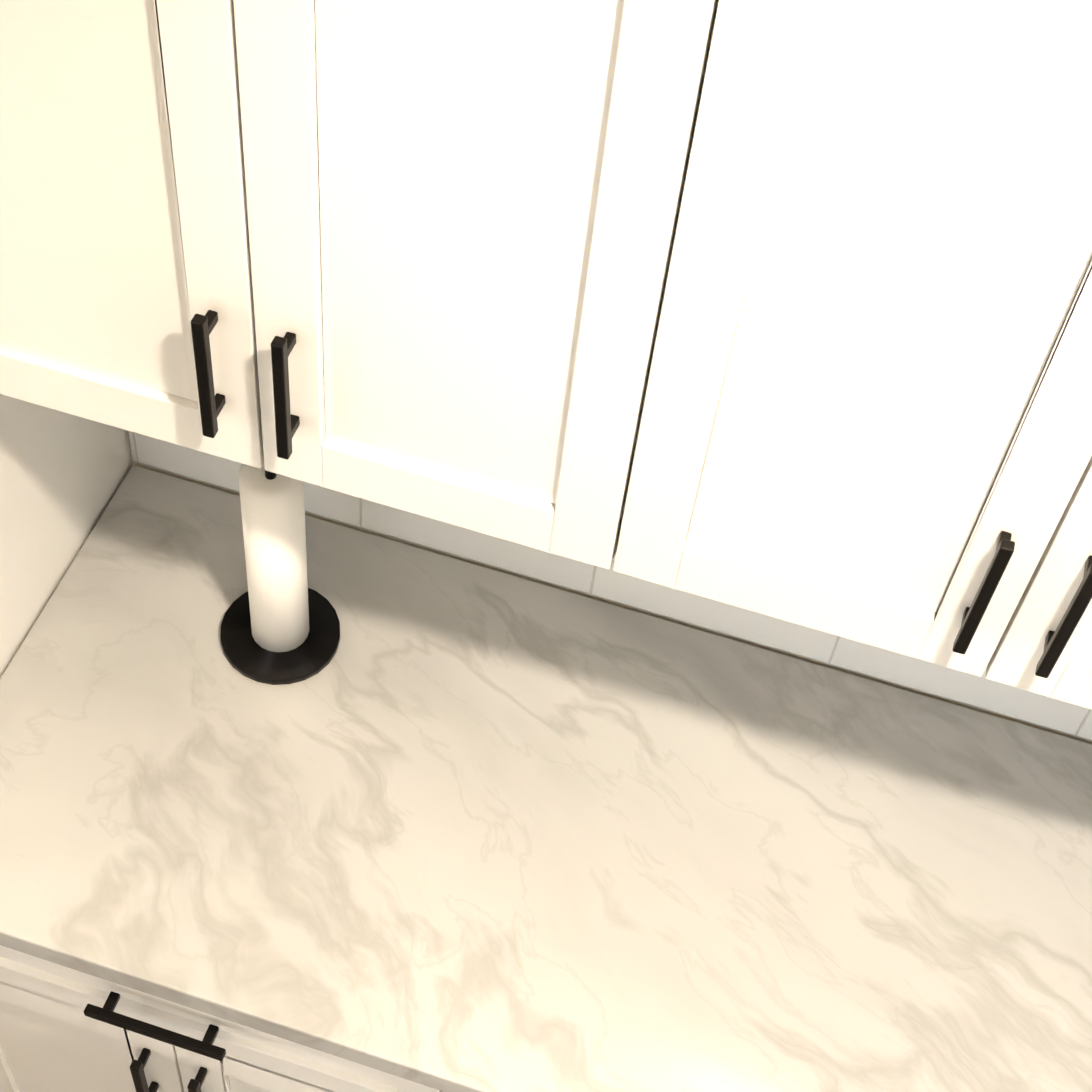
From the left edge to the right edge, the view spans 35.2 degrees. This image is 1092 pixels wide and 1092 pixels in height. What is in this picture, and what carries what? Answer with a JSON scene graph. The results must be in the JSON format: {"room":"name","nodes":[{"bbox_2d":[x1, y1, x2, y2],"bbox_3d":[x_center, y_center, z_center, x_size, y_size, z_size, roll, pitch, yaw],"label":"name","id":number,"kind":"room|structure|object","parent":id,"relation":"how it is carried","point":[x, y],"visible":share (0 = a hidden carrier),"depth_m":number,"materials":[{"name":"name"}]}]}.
{"room":"kitchen","nodes":[
{"label":"kitchen","id":0,"kind":"room"},
{"bbox_2d":[128,431,1091,743],"bbox_3d":[0.217,-0.307,1.806,3.022,2.790,0.258,16,52,7],"label":"backsplash","id":1,"kind":"structure","parent":0,"point":[983,693],"depth_m":2.08,"materials":[{"name":"tile"}]},
{"bbox_2d":[0,0,718,568],"bbox_3d":[-0.175,-0.496,1.274,0.666,1.025,0.360,16,52,7],"label":"upper cabinet","id":2,"kind":"object","parent":1,"relation":"attached to","point":[412,256],"visible":0.98,"depth_m":1.34,"materials":[{"name":"white wood"}]},
{"bbox_2d":[613,0,1091,709],"bbox_3d":[0.467,-0.311,1.194,0.676,1.025,0.360,16,52,7],"label":"upper cabinet","id":3,"kind":"object","parent":1,"relation":"attached to","point":[867,414],"visible":1,"depth_m":1.26,"materials":[{"name":"white wood"}]},
{"bbox_3d":[-3.437,2.873,0.703,7.980,0.060,8.384,16,52,7],"label":"floor","id":4,"kind":"structure","parent":0,"visible":0},
{"bbox_2d":[0,394,132,677],"bbox_3d":[-0.983,-0.161,1.807,0.813,2.410,0.662,16,52,7],"label":"wall","id":5,"kind":"structure","parent":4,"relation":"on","point":[63,475],"depth_m":1.97,"materials":[{"name":"white paint"}]},
{"bbox_2d":[0,945,442,1091],"bbox_3d":[-0.358,0.511,2.321,0.626,0.875,0.650,16,52,7],"label":"base cabinet","id":6,"kind":"object","parent":4,"relation":"on","point":[64,1029],"visible":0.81,"depth_m":1.94,"materials":[{"name":"white wood"}]},
{"bbox_3d":[0.671,1.455,1.676,0.652,0.875,0.993,16,52,7],"label":"base cabinet","id":7,"kind":"object","parent":4,"relation":"on","visible":0},
{"bbox_2d":[0,465,1091,1091],"bbox_3d":[0.311,0.407,1.886,1.948,0.038,0.634,16,52,7],"label":"countertop","id":8,"kind":"structure","parent":7,"relation":"on","point":[444,823],"depth_m":1.88,"materials":[{"name":"stone"}]},
{"bbox_2d":[221,464,339,684],"bbox_3d":[-0.299,-0.003,1.898,0.140,0.350,0.140,16,52,7],"label":"paper towel holder","id":9,"kind":"object","parent":8,"relation":"on","point":[280,623],"visible":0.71,"depth_m":1.95,"materials":[{"name":"white paper"}]}
]}

